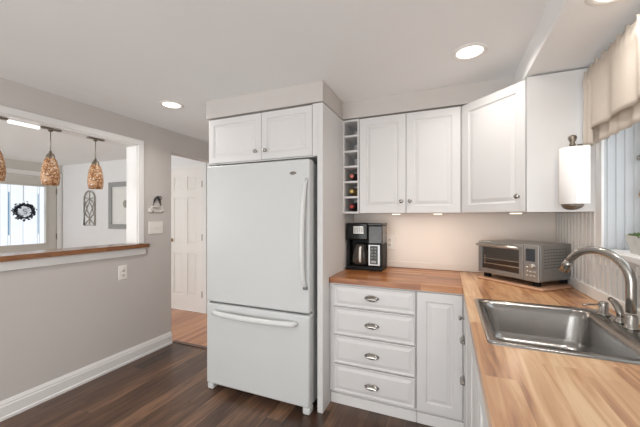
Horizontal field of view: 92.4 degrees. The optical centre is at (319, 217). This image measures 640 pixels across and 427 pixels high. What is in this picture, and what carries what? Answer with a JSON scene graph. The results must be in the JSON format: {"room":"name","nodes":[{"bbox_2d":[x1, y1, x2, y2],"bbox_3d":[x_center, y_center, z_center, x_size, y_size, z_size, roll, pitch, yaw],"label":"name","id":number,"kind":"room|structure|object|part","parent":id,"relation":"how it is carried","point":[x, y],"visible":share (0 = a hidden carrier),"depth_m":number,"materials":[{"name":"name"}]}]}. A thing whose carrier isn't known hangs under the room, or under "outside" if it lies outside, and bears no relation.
{"room":"kitchen","nodes":[
{"label":"kitchen","id":0,"kind":"room"},
{"bbox_2d":[4,158,61,248],"bbox_3d":[-5.848,0.142,3.006,0.150,2.400,5.640,0,0,23],"label":"wall","id":1,"kind":"structure","parent":0,"point":[10,163],"depth_m":5.11,"materials":[{"name":"paint"}]},
{"bbox_2d":[0,174,56,252],"bbox_3d":[-4.914,0.323,5.091,0.057,2.022,0.908,0,0,23],"label":"door","id":2,"kind":"structure","parent":1,"relation":"in","point":[50,236],"depth_m":5.28,"materials":[{"name":"paint"}]},
{"bbox_3d":[-4.911,-0.058,5.088,0.004,0.692,0.396,0,0,23],"label":"coloured glass","id":3,"kind":"part","parent":2,"relation":"part of","materials":[{"name":"glass"}]},
{"bbox_2d":[11,201,36,221],"bbox_3d":[-4.868,-0.225,5.044,0.051,0.601,0.340,0,0,23],"label":"wreath","id":4,"kind":"object","parent":2,"relation":"attached to","point":[25,211],"visible":1,"depth_m":5.04,"materials":[{"name":"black plant"}]},
{"bbox_2d":[6,168,61,248],"bbox_3d":[-4.891,0.282,5.078,0.020,2.120,1.052,0,0,23],"label":"trim","id":5,"kind":"structure","parent":1,"relation":"attached to","point":[15,171],"depth_m":5.51,"materials":[{"name":"white paint"}]},
{"bbox_2d":[0,120,125,165],"bbox_3d":[-4.109,-0.997,2.280,3.620,0.123,5.640,0,0,23],"label":"ceiling","id":6,"kind":"structure","parent":0,"point":[17,142],"depth_m":4.11,"materials":[{"name":"paint"}]},
{"bbox_2d":[0,77,208,400],"bbox_3d":[-2.358,0.142,1.603,0.132,2.400,5.540,0,0,23],"label":"wall","id":7,"kind":"structure","parent":0,"point":[56,321],"depth_m":2.52,"materials":[{"name":"beige paint"}]},
{"bbox_2d":[0,117,7,180],"bbox_3d":[-2.171,-0.460,2.042,0.117,0.432,0.116,0,0,-23],"label":"pendant light","id":8,"kind":"object","parent":7,"relation":"hanging from","point":[3,172],"visible":1,"depth_m":2.05,"materials":[{"name":"brown glass"}]},
{"bbox_3d":[-2.171,-0.346,2.042,0.116,0.205,0.116,0,0,23],"label":"lamp shade","id":9,"kind":"part","parent":8,"relation":"part of","materials":[{"name":"orange glass"}]},
{"bbox_2d":[7,119,39,128],"bbox_3d":[-2.110,-0.663,2.187,0.028,0.026,0.177,0,0,23],"label":"tube light","id":10,"kind":"object","parent":7,"relation":"attached to","point":[11,121],"visible":0.98,"depth_m":2.17,"materials":[{"name":"white paint"}]},
{"bbox_2d":[40,126,61,185],"bbox_3d":[-2.050,-0.460,2.332,0.117,0.432,0.116,0,0,-23],"label":"pendant light","id":11,"kind":"object","parent":7,"relation":"hanging from","point":[50,172],"visible":0.98,"depth_m":2.30,"materials":[{"name":"brown glass"}]},
{"bbox_3d":[-2.050,-0.346,2.332,0.116,0.205,0.116,0,0,23],"label":"lamp shade","id":12,"kind":"part","parent":11,"relation":"part of","materials":[{"name":"orange glass"}]},
{"bbox_2d":[0,105,143,243],"bbox_3d":[-2.125,-0.243,2.147,0.153,0.990,1.838,0,0,23],"label":"trim","id":13,"kind":"structure","parent":7,"relation":"attached to","point":[134,148],"depth_m":2.91,"materials":[{"name":"white paint"}]},
{"bbox_2d":[0,248,145,271],"bbox_3d":[-2.052,0.326,2.141,0.018,0.063,1.830,0,0,23],"label":"trim","id":14,"kind":"structure","parent":7,"relation":"attached to","point":[39,262],"depth_m":2.36,"materials":[{"name":"white paint"}]},
{"bbox_2d":[0,243,149,261],"bbox_3d":[-2.119,0.273,2.196,0.237,0.036,1.817,0,0,23],"label":"wooden ledge","id":15,"kind":"object","parent":7,"relation":"on","point":[13,256],"visible":1,"depth_m":2.35,"materials":[{"name":"brown wood"}]},
{"bbox_2d":[0,331,171,421],"bbox_3d":[-2.468,1.279,1.142,0.022,0.126,4.605,0,0,23],"label":"baseboard","id":16,"kind":"structure","parent":7,"relation":"attached to","point":[12,406],"depth_m":2.42,"materials":[{"name":"white paint"}]},
{"bbox_2d":[86,137,104,188],"bbox_3d":[-1.925,-0.460,2.630,0.117,0.432,0.116,0,0,-23],"label":"pendant light","id":17,"kind":"object","parent":7,"relation":"hanging from","point":[95,180],"visible":1,"depth_m":2.60,"materials":[{"name":"brown glass"}]},
{"bbox_3d":[-1.925,-0.346,2.630,0.116,0.205,0.116,0,0,23],"label":"lamp shade","id":18,"kind":"part","parent":17,"relation":"part of","materials":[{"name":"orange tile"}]},
{"bbox_2d":[118,265,126,279],"bbox_3d":[-1.788,0.502,2.784,0.008,0.128,0.082,0,0,23],"label":"outlet","id":19,"kind":"object","parent":7,"relation":"attached to","point":[122,270],"visible":1,"depth_m":2.78,"materials":[{"name":"white plastic"}]},
{"bbox_2d":[148,221,162,233],"bbox_3d":[-1.653,0.106,3.097,0.017,0.125,0.165,0,0,23],"label":"switch plate","id":20,"kind":"object","parent":7,"relation":"attached to","point":[153,227],"visible":1,"depth_m":3.09,"materials":[{"name":"white plastic"}]},
{"bbox_2d":[148,196,163,211],"bbox_3d":[-1.644,-0.133,3.093,0.036,0.168,0.170,0,0,23],"label":"wall plaque","id":21,"kind":"object","parent":7,"relation":"attached to","point":[151,209],"visible":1,"depth_m":3.08,"materials":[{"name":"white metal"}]},
{"bbox_2d":[62,155,209,302],"bbox_3d":[-2.510,0.142,4.733,4.880,2.400,0.120,0,0,23],"label":"wall","id":22,"kind":"structure","parent":0,"point":[74,177],"depth_m":5.31,"materials":[{"name":"paint"}]},
{"bbox_2d":[83,190,94,225],"bbox_3d":[-3.954,-0.160,5.257,0.311,0.606,0.024,0,0,23],"label":"wall panel","id":23,"kind":"object","parent":22,"relation":"attached to","point":[89,191],"visible":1,"depth_m":5.25,"materials":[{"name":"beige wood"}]},
{"bbox_2d":[108,181,125,228],"bbox_3d":[-3.178,-0.191,4.924,0.620,0.755,0.040,0,0,23],"label":"framed picture","id":24,"kind":"object","parent":22,"relation":"attached to","point":[116,190],"visible":0.59,"depth_m":4.97,"materials":[{"name":"grey wood"}]},
{"bbox_2d":[171,169,201,311],"bbox_3d":[-1.944,0.324,4.405,0.647,2.020,0.094,0,0,23],"label":"door","id":25,"kind":"structure","parent":22,"relation":"in","point":[186,185],"depth_m":4.40,"materials":[{"name":"white paint"}]},
{"bbox_2d":[171,163,206,313],"bbox_3d":[-1.944,0.294,4.422,0.781,2.095,0.018,0,0,23],"label":"trim","id":26,"kind":"structure","parent":22,"relation":"attached to","point":[203,166],"depth_m":4.28,"materials":[{"name":"white paint"}]},
{"bbox_2d":[0,308,432,426],"bbox_3d":[-2.272,1.367,1.512,7.601,0.050,5.640,0,0,23],"label":"floor","id":27,"kind":"structure","parent":0,"point":[167,386],"depth_m":2.20,"materials":[{"name":"laminate"}]},
{"bbox_2d":[172,340,206,349],"bbox_3d":[-1.155,1.339,3.138,0.930,0.006,0.050,0,0,23],"label":"threshold","id":28,"kind":"object","parent":27,"relation":"on","point":[174,341],"visible":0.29,"depth_m":3.22,"materials":[{"name":"brown wood"}]},
{"bbox_2d":[207,159,316,414],"bbox_3d":[-0.357,0.466,2.526,0.883,1.752,0.794,0,0,23],"label":"refrigerator","id":29,"kind":"object","parent":27,"relation":"on","point":[262,217],"visible":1,"depth_m":2.19,"materials":[{"name":"white metal"}]},
{"bbox_3d":[-0.495,0.728,2.200,0.733,0.043,0.085,0,0,23],"label":"drawer handle","id":30,"kind":"part","parent":29,"relation":"part of","materials":[{"name":"white plastic"}]},
{"bbox_3d":[-0.467,0.129,2.262,0.883,1.049,0.075,0,0,23],"label":"door","id":31,"kind":"part","parent":29,"relation":"part of","materials":[{"name":"white metal"}]},
{"bbox_3d":[-0.467,0.978,2.262,0.883,0.625,0.075,0,0,23],"label":"freezer drawer","id":32,"kind":"part","parent":29,"relation":"part of","materials":[{"name":"white metal"}]},
{"bbox_3d":[-0.107,0.110,2.045,0.037,0.753,0.081,0,0,41],"label":"door handle","id":33,"kind":"part","parent":29,"relation":"part of","materials":[{"name":"white plastic"}]},
{"bbox_2d":[208,102,353,413],"bbox_3d":[-0.306,0.278,2.615,1.000,2.128,0.770,0,0,23],"label":"tall cabinet","id":34,"kind":"object","parent":27,"relation":"on","point":[314,132],"visible":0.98,"depth_m":2.23,"materials":[{"name":"white paint"}]},
{"bbox_3d":[-0.665,-0.605,2.391,0.498,0.350,0.020,0,0,23],"label":"cabinet door","id":35,"kind":"part","parent":34,"relation":"part of","materials":[{"name":"white paint"}]},
{"bbox_3d":[-0.242,-0.605,2.214,0.414,0.350,0.020,0,0,23],"label":"cabinet door","id":36,"kind":"part","parent":34,"relation":"part of","materials":[{"name":"white paint"}]},
{"bbox_3d":[0.143,0.278,2.444,0.040,2.128,0.740,0,0,23],"label":"panel","id":37,"kind":"part","parent":34,"relation":"part of","materials":[{"name":"white paint"}]},
{"bbox_2d":[330,283,416,421],"bbox_3d":[0.457,0.906,2.363,0.597,0.872,0.644,0,0,23],"label":"base cabinet","id":38,"kind":"object","parent":27,"relation":"on","point":[373,330],"visible":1,"depth_m":2.08,"materials":[{"name":"white paint"}]},
{"bbox_3d":[0.348,1.155,2.073,0.104,0.044,0.025,0,0,23],"label":"cup pull","id":39,"kind":"part","parent":38,"relation":"part of","materials":[{"name":"silver metal"}]},
{"bbox_3d":[0.348,0.945,2.073,0.104,0.044,0.025,0,0,23],"label":"cup pull","id":40,"kind":"part","parent":38,"relation":"part of","materials":[{"name":"silver metal"}]},
{"bbox_3d":[0.348,0.740,2.073,0.104,0.044,0.025,0,0,23],"label":"cup pull","id":41,"kind":"part","parent":38,"relation":"part of","materials":[{"name":"silver metal"}]},
{"bbox_3d":[0.348,0.553,2.073,0.104,0.044,0.025,0,0,23],"label":"cup pull","id":42,"kind":"part","parent":38,"relation":"part of","materials":[{"name":"silver metal"}]},
{"bbox_3d":[0.358,1.307,2.126,0.597,0.070,0.018,0,0,23],"label":"toe moulding","id":43,"kind":"part","parent":38,"relation":"part of","materials":[{"name":"white paint"}]},
{"bbox_3d":[0.357,1.140,2.093,0.562,0.194,0.020,0,0,23],"label":"drawer","id":44,"kind":"part","parent":38,"relation":"part of","materials":[{"name":"white paint"}]},
{"bbox_3d":[0.357,0.936,2.093,0.562,0.197,0.020,0,0,23],"label":"drawer","id":45,"kind":"part","parent":38,"relation":"part of","materials":[{"name":"white paint"}]},
{"bbox_3d":[0.357,0.734,2.093,0.562,0.192,0.020,0,0,23],"label":"drawer","id":46,"kind":"part","parent":38,"relation":"part of","materials":[{"name":"white paint"}]},
{"bbox_3d":[0.357,0.555,2.093,0.562,0.150,0.020,0,0,23],"label":"drawer","id":47,"kind":"part","parent":38,"relation":"part of","materials":[{"name":"white paint"}]},
{"bbox_2d":[329,267,639,426],"bbox_3d":[0.536,0.450,1.371,1.509,0.039,2.444,0,0,23],"label":"countertop","id":48,"kind":"structure","parent":38,"relation":"on","point":[520,387],"depth_m":0.85,"materials":[{"name":"brown wood"}]},
{"bbox_2d":[346,223,386,271],"bbox_3d":[0.387,0.238,2.551,0.300,0.382,0.244,0,0,23],"label":"coffee maker","id":49,"kind":"object","parent":48,"relation":"on","point":[367,245],"visible":1,"depth_m":2.48,"materials":[{"name":"black plastic"}]},
{"bbox_3d":[0.312,0.103,2.490,0.084,0.060,0.004,0,0,23],"label":"badge panel","id":50,"kind":"part","parent":49,"relation":"part of","materials":[{"name":"silver metal"}]},
{"bbox_3d":[0.324,0.302,2.474,0.019,0.135,0.054,0,0,13],"label":"carafe handle","id":51,"kind":"part","parent":49,"relation":"part of","materials":[{"name":"silver metal"}]},
{"bbox_3d":[0.432,0.303,2.444,0.095,0.168,0.006,0,0,23],"label":"control panel","id":52,"kind":"part","parent":49,"relation":"part of","materials":[{"name":"metal"}]},
{"bbox_3d":[0.429,0.302,2.441,0.062,0.145,0.002,0,0,23],"label":"panel","id":53,"kind":"part","parent":49,"relation":"part of","materials":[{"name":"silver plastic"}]},
{"bbox_3d":[0.478,0.141,2.535,0.116,0.147,0.193,0,0,23],"label":"water tank","id":54,"kind":"part","parent":49,"relation":"part of","materials":[{"name":"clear plastic"}]},
{"bbox_3d":[0.478,0.057,2.536,0.120,0.020,0.202,0,0,23],"label":"tank lid","id":55,"kind":"part","parent":49,"relation":"part of","materials":[{"name":"black plastic"}]},
{"bbox_2d":[478,275,572,291],"bbox_3d":[1.355,0.422,2.023,0.350,0.014,0.440,0,0,-21],"label":"cutting board","id":56,"kind":"object","parent":48,"relation":"on","point":[553,285],"visible":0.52,"depth_m":1.92,"materials":[{"name":"brown wood"}]},
{"bbox_2d":[476,239,570,286],"bbox_3d":[1.338,0.290,2.043,0.364,0.250,0.419,0,0,-21],"label":"toaster oven","id":57,"kind":"object","parent":56,"relation":"on","point":[538,262],"visible":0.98,"depth_m":1.90,"materials":[{"name":"metal"}]},
{"bbox_3d":[1.272,0.276,1.842,0.018,0.218,0.092,0,0,-21],"label":"control panel","id":58,"kind":"part","parent":57,"relation":"part of","materials":[{"name":"metal"}]},
{"bbox_2d":[474,298,639,364],"bbox_3d":[0.940,0.515,1.222,0.543,0.182,0.620,0,0,23],"label":"sink","id":59,"kind":"object","parent":48,"relation":"in","point":[573,331],"visible":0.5,"depth_m":1.40,"materials":[{"name":"metal"}]},
{"bbox_2d":[582,301,610,315],"bbox_3d":[1.200,0.396,1.324,0.116,0.056,0.048,0,0,-15],"label":"soap dispenser","id":60,"kind":"object","parent":59,"relation":"on","point":[603,305],"visible":1,"depth_m":1.32,"materials":[{"name":"silver metal"}]},
{"bbox_3d":[1.186,0.379,1.331,0.094,0.010,0.010,0,0,-3],"label":"lever","id":61,"kind":"part","parent":60,"relation":"part of","materials":[{"name":"silver metal"}]},
{"bbox_3d":[1.233,0.396,1.333,0.048,0.056,0.048,0,0,23],"label":"post","id":62,"kind":"part","parent":60,"relation":"part of","materials":[{"name":"silver metal"}]},
{"bbox_2d":[608,297,623,323],"bbox_3d":[1.217,0.379,1.254,0.042,0.088,0.085,0,0,23],"label":"sprayer","id":63,"kind":"object","parent":59,"relation":"on","point":[619,318],"visible":0.8,"depth_m":1.24,"materials":[{"name":"silver metal"}]},
{"bbox_2d":[558,246,639,330],"bbox_3d":[1.162,0.273,1.297,0.048,0.301,0.312,0,0,-9],"label":"faucet","id":64,"kind":"object","parent":48,"relation":"on","point":[631,321],"visible":1,"depth_m":1.18,"materials":[{"name":"silver metal"}]},
{"bbox_2d":[417,290,463,426],"bbox_3d":[0.874,0.906,2.202,0.293,0.872,0.620,0,0,23],"label":"base cabinet","id":65,"kind":"object","parent":27,"relation":"on","point":[440,352],"visible":0.8,"depth_m":1.92,"materials":[{"name":"white paint"}]},
{"bbox_3d":[0.770,1.307,1.954,0.293,0.070,0.018,0,0,23],"label":"toe moulding","id":66,"kind":"part","parent":65,"relation":"part of","materials":[{"name":"white paint"}]},
{"bbox_2d":[459,302,465,426],"bbox_3d":[1.094,0.906,1.632,0.650,0.872,0.253,0,0,23],"label":"base cabinet","id":67,"kind":"object","parent":27,"relation":"on","point":[463,338],"visible":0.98,"depth_m":1.73,"materials":[{"name":"white paint"}]},
{"bbox_3d":[0.812,0.930,1.752,0.025,0.044,0.104,0,0,23],"label":"cup pull","id":68,"kind":"part","parent":67,"relation":"part of","materials":[{"name":"silver metal"}]},
{"bbox_3d":[0.812,0.700,1.752,0.025,0.044,0.104,0,0,23],"label":"cup pull","id":69,"kind":"part","parent":67,"relation":"part of","materials":[{"name":"silver metal"}]},
{"bbox_3d":[0.826,1.044,1.730,0.020,0.385,0.220,0,0,23],"label":"drawer","id":70,"kind":"part","parent":67,"relation":"part of","materials":[{"name":"white paint"}]},
{"bbox_3d":[0.826,0.726,1.730,0.020,0.232,0.220,0,0,23],"label":"drawer","id":71,"kind":"part","parent":67,"relation":"part of","materials":[{"name":"white paint"}]},
{"bbox_3d":[0.826,0.540,1.730,0.020,0.120,0.220,0,0,23],"label":"cabinet door","id":72,"kind":"part","parent":67,"relation":"part of","materials":[{"name":"white paint"}]},
{"bbox_2d":[466,312,478,426],"bbox_3d":[0.914,0.906,1.162,0.620,0.872,0.747,0,0,23],"label":"base cabinet","id":73,"kind":"object","parent":27,"relation":"on","point":[472,376],"visible":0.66,"depth_m":1.23,"materials":[{"name":"white paint"}]},
{"bbox_3d":[0.709,0.859,1.449,0.020,0.757,0.367,0,0,23],"label":"cabinet door","id":74,"kind":"part","parent":73,"relation":"part of","materials":[{"name":"white paint"}]},
{"bbox_3d":[0.566,0.859,1.106,0.020,0.757,0.368,0,0,23],"label":"cabinet door","id":75,"kind":"part","parent":73,"relation":"part of","materials":[{"name":"white paint"}]},
{"bbox_2d":[479,379,488,426],"bbox_3d":[0.616,0.906,0.447,0.620,0.872,0.797,0,0,23],"label":"base cabinet","id":76,"kind":"object","parent":27,"relation":"on","point":[483,422],"visible":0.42,"depth_m":0.85,"materials":[{"name":"white paint"}]},
{"bbox_2d":[0,0,548,141],"bbox_3d":[-0.643,-0.992,0.832,3.628,0.133,5.640,0,0,23],"label":"ceiling","id":77,"kind":"structure","parent":0,"point":[122,57],"depth_m":1.70,"materials":[{"name":"paint"}]},
{"bbox_2d":[159,100,183,108],"bbox_3d":[-1.233,-0.931,2.548,0.190,0.006,0.190,0,0,23],"label":"recessed light","id":78,"kind":"object","parent":77,"relation":"in","point":[167,104],"visible":1,"depth_m":2.54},
{"bbox_2d":[451,42,488,60],"bbox_3d":[0.845,-0.931,1.733,0.190,0.006,0.190,0,0,23],"label":"recessed light","id":79,"kind":"object","parent":77,"relation":"in","point":[470,51],"visible":1,"depth_m":1.73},
{"bbox_2d":[206,76,513,120],"bbox_3d":[0.244,-0.875,2.409,2.213,0.160,0.754,0,0,23],"label":"soffit","id":80,"kind":"structure","parent":0,"point":[311,93],"depth_m":2.26,"materials":[{"name":"beige paint"}]},
{"bbox_2d":[329,267,462,293],"bbox_3d":[0.590,0.450,2.328,0.872,0.039,0.636,0,0,23],"label":"countertop","id":81,"kind":"structure","parent":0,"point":[445,281],"depth_m":2.15,"materials":[{"name":"brown wood"}]},
{"bbox_2d":[514,0,639,83],"bbox_3d":[0.614,-0.875,0.011,0.318,0.160,4.894,0,0,23],"label":"soffit","id":82,"kind":"structure","parent":0,"point":[569,34],"depth_m":1.36,"materials":[{"name":"paint"}]},
{"bbox_2d":[584,0,622,5],"bbox_3d":[1.036,-0.791,1.058,0.190,0.006,0.190,0,0,23],"label":"recessed light","id":83,"kind":"object","parent":82,"relation":"attached to","point":[588,2],"visible":1,"depth_m":1.13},
{"bbox_3d":[0.858,0.142,-0.091,0.211,2.400,4.894,0,0,23],"label":"wall","id":84,"kind":"structure","parent":0,"visible":0},
{"bbox_2d":[556,212,595,287],"bbox_3d":[1.564,0.170,1.896,0.016,0.395,0.644,0,0,23],"label":"beadboard","id":85,"kind":"object","parent":84,"relation":"attached to","point":[578,229],"visible":0.66,"depth_m":1.77,"materials":[{"name":"white wood"}]},
{"bbox_2d":[596,140,603,247],"bbox_3d":[1.429,-0.295,1.566,0.012,0.906,0.068,0,0,23],"label":"trim","id":86,"kind":"structure","parent":84,"relation":"attached to","point":[599,146],"depth_m":1.55,"materials":[{"name":"white paint"}]},
{"bbox_2d":[568,276,639,324],"bbox_3d":[1.208,0.398,1.053,0.024,0.062,2.474,0,0,23],"label":"trim","id":87,"kind":"structure","parent":84,"relation":"attached to","point":[592,292],"depth_m":1.58,"materials":[{"name":"white paint"}]},
{"bbox_2d":[596,256,639,308],"bbox_3d":[1.088,0.284,0.754,0.016,0.165,1.830,0,0,23],"label":"beadboard","id":88,"kind":"object","parent":84,"relation":"attached to","point":[609,280],"visible":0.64,"depth_m":1.43,"materials":[{"name":"white wood"}]},
{"bbox_2d":[596,254,639,275],"bbox_3d":[1.156,0.211,0.914,0.013,0.051,1.478,0,0,23],"label":"trim","id":89,"kind":"structure","parent":84,"relation":"attached to","point":[600,256],"depth_m":1.44,"materials":[{"name":"white paint"}]},
{"bbox_2d":[597,249,639,264],"bbox_3d":[1.236,0.172,0.919,0.212,0.028,1.408,0,0,23],"label":"window sill","id":90,"kind":"structure","parent":84,"relation":"attached to","point":[630,257],"depth_m":1.27,"materials":[{"name":"white paint"}]},
{"bbox_2d":[625,232,639,254],"bbox_3d":[1.370,0.110,1.276,0.097,0.095,0.194,0,0,23],"label":"potted plant","id":91,"kind":"object","parent":90,"relation":"on","point":[633,240],"visible":1,"depth_m":1.32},
{"bbox_2d":[604,122,639,249],"bbox_3d":[1.503,-0.270,1.507,0.169,0.856,0.008,0,0,23],"label":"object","id":92,"kind":"object","parent":84,"relation":"attached to","point":[622,149],"visible":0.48,"depth_m":1.51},
{"bbox_3d":[0.743,0.142,2.674,2.931,2.400,0.120,0,0,23],"label":"wall","id":93,"kind":"structure","parent":0,"visible":0},
{"bbox_2d":[343,119,359,213],"bbox_3d":[0.305,-0.407,2.607,0.132,0.755,0.300,0,0,23],"label":"wine rack","id":94,"kind":"object","parent":93,"relation":"attached to","point":[350,127],"visible":0.7,"depth_m":2.52,"materials":[{"name":"white paint"}]},
{"bbox_2d":[345,119,356,131],"bbox_3d":[0.305,-0.777,2.602,0.109,0.016,0.289,0,0,23],"label":"shelf","id":95,"kind":"object","parent":94,"relation":"attached to","point":[351,125],"depth_m":2.54,"materials":[{"name":"white paint"}]},
{"bbox_2d":[345,134,356,144],"bbox_3d":[0.305,-0.654,2.602,0.109,0.016,0.289,0,0,23],"label":"shelf","id":96,"kind":"object","parent":94,"relation":"attached to","point":[350,139],"depth_m":2.54,"materials":[{"name":"white paint"}]},
{"bbox_2d":[345,150,356,158],"bbox_3d":[0.305,-0.531,2.602,0.109,0.016,0.289,0,0,23],"label":"shelf","id":97,"kind":"object","parent":94,"relation":"attached to","point":[351,154],"depth_m":2.54,"materials":[{"name":"white paint"}]},
{"bbox_2d":[345,165,356,172],"bbox_3d":[0.305,-0.407,2.602,0.109,0.016,0.289,0,0,23],"label":"shelf","id":98,"kind":"object","parent":94,"relation":"attached to","point":[350,169],"depth_m":2.54,"materials":[{"name":"white paint"}]},
{"bbox_2d":[345,181,356,185],"bbox_3d":[0.305,-0.284,2.602,0.109,0.016,0.289,0,0,23],"label":"shelf","id":99,"kind":"object","parent":94,"relation":"attached to","point":[347,183],"depth_m":2.51,"materials":[{"name":"white paint"}]},
{"bbox_2d":[345,196,356,199],"bbox_3d":[0.305,-0.161,2.602,0.109,0.016,0.289,0,0,23],"label":"shelf","id":100,"kind":"object","parent":94,"relation":"attached to","point":[346,197],"depth_m":2.50,"materials":[{"name":"white paint"}]},
{"bbox_2d":[350,202,356,210],"bbox_3d":[0.305,-0.086,2.603,0.080,0.080,0.268,0,0,23],"label":"wine bottle","id":101,"kind":"object","parent":94,"relation":"on","point":[353,206],"visible":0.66,"depth_m":2.56,"materials":[{"name":"red glass"}]},
{"bbox_2d":[350,188,356,195],"bbox_3d":[0.305,-0.210,2.603,0.080,0.080,0.268,0,0,23],"label":"wine bottle","id":102,"kind":"object","parent":94,"relation":"on","point":[354,191],"visible":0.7,"depth_m":2.56,"materials":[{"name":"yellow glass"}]},
{"bbox_2d":[350,174,356,180],"bbox_3d":[0.305,-0.333,2.603,0.080,0.080,0.268,0,0,23],"label":"wine bottle","id":103,"kind":"object","parent":94,"relation":"on","point":[353,176],"visible":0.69,"depth_m":2.55,"materials":[{"name":"red glass"}]},
{"bbox_2d":[359,106,460,213],"bbox_3d":[0.708,-0.407,2.433,0.740,0.755,0.350,0,0,23],"label":"upper cabinet","id":104,"kind":"object","parent":93,"relation":"attached to","point":[410,163],"visible":1,"depth_m":2.29,"materials":[{"name":"white paint"}]},
{"bbox_3d":[0.482,-0.406,2.381,0.359,0.751,0.020,0,0,23],"label":"door","id":105,"kind":"part","parent":104,"relation":"part of","materials":[{"name":"white paint"}]},
{"bbox_3d":[0.822,-0.406,2.239,0.372,0.751,0.020,0,0,23],"label":"door","id":106,"kind":"part","parent":104,"relation":"part of","materials":[{"name":"white paint"}]},
{"bbox_2d":[387,261,483,272],"bbox_3d":[1.004,0.403,2.490,1.509,0.052,0.018,0,0,23],"label":"trim","id":107,"kind":"structure","parent":93,"relation":"attached to","point":[420,265],"depth_m":2.51,"materials":[{"name":"white wood"}]},
{"bbox_2d":[354,213,555,265],"bbox_3d":[1.006,0.173,2.496,1.509,0.407,0.006,0,0,23],"label":"backsplash","id":108,"kind":"structure","parent":93,"relation":"attached to","point":[425,238],"depth_m":2.46,"materials":[{"name":"beige paint"}]},
{"bbox_2d":[386,235,394,248],"bbox_3d":[0.607,0.215,2.654,0.085,0.125,0.008,0,0,23],"label":"outlet","id":109,"kind":"object","parent":108,"relation":"attached to","point":[390,242],"visible":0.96,"depth_m":2.65,"materials":[{"name":"white plastic"}]},
{"bbox_2d":[461,68,595,212],"bbox_3d":[1.283,-0.407,2.026,0.634,0.755,0.659,0,0,23],"label":"upper cabinet","id":110,"kind":"object","parent":93,"relation":"attached to","point":[512,137],"visible":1,"depth_m":1.76,"materials":[{"name":"white paint"}]},
{"bbox_3d":[1.089,-0.406,1.950,0.020,0.751,0.447,0,0,-22],"label":"cabinet door","id":111,"kind":"part","parent":110,"relation":"part of","materials":[{"name":"white paint"}]},
{"bbox_2d":[561,135,583,209],"bbox_3d":[1.315,-0.230,1.595,0.092,0.385,0.149,0,0,44],"label":"towel holder","id":112,"kind":"object","parent":110,"relation":"attached to","point":[572,138],"visible":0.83,"depth_m":1.56,"materials":[{"name":"grey metal"}]},
{"bbox_2d":[561,204,583,209],"bbox_3d":[1.296,-0.052,1.574,0.092,0.030,0.092,0,0,23],"label":"base","id":113,"kind":"object","parent":112,"relation":"on","point":[566,206],"depth_m":1.55,"materials":[{"name":"brown wood"}]},
{"bbox_2d":[559,145,589,203],"bbox_3d":[1.296,-0.211,1.573,0.110,0.288,0.112,0,0,23],"label":"paper towel roll","id":114,"kind":"object","parent":112,"relation":"on","point":[574,161],"visible":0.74,"depth_m":1.53,"materials":[{"name":"white paper"}]},
{"bbox_3d":[1.155,-0.688,0.937,0.032,0.016,1.380,0,0,23],"label":"curtain rod","id":115,"kind":"object","parent":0,"visible":0},
{"bbox_2d":[583,14,639,145],"bbox_3d":[1.107,-0.553,0.957,0.041,0.390,1.340,0,0,23],"label":"curtain valance","id":116,"kind":"object","parent":115,"relation":"hanging from","point":[611,84],"visible":1,"depth_m":1.28,"materials":[{"name":"beige fabric"}]}
]}

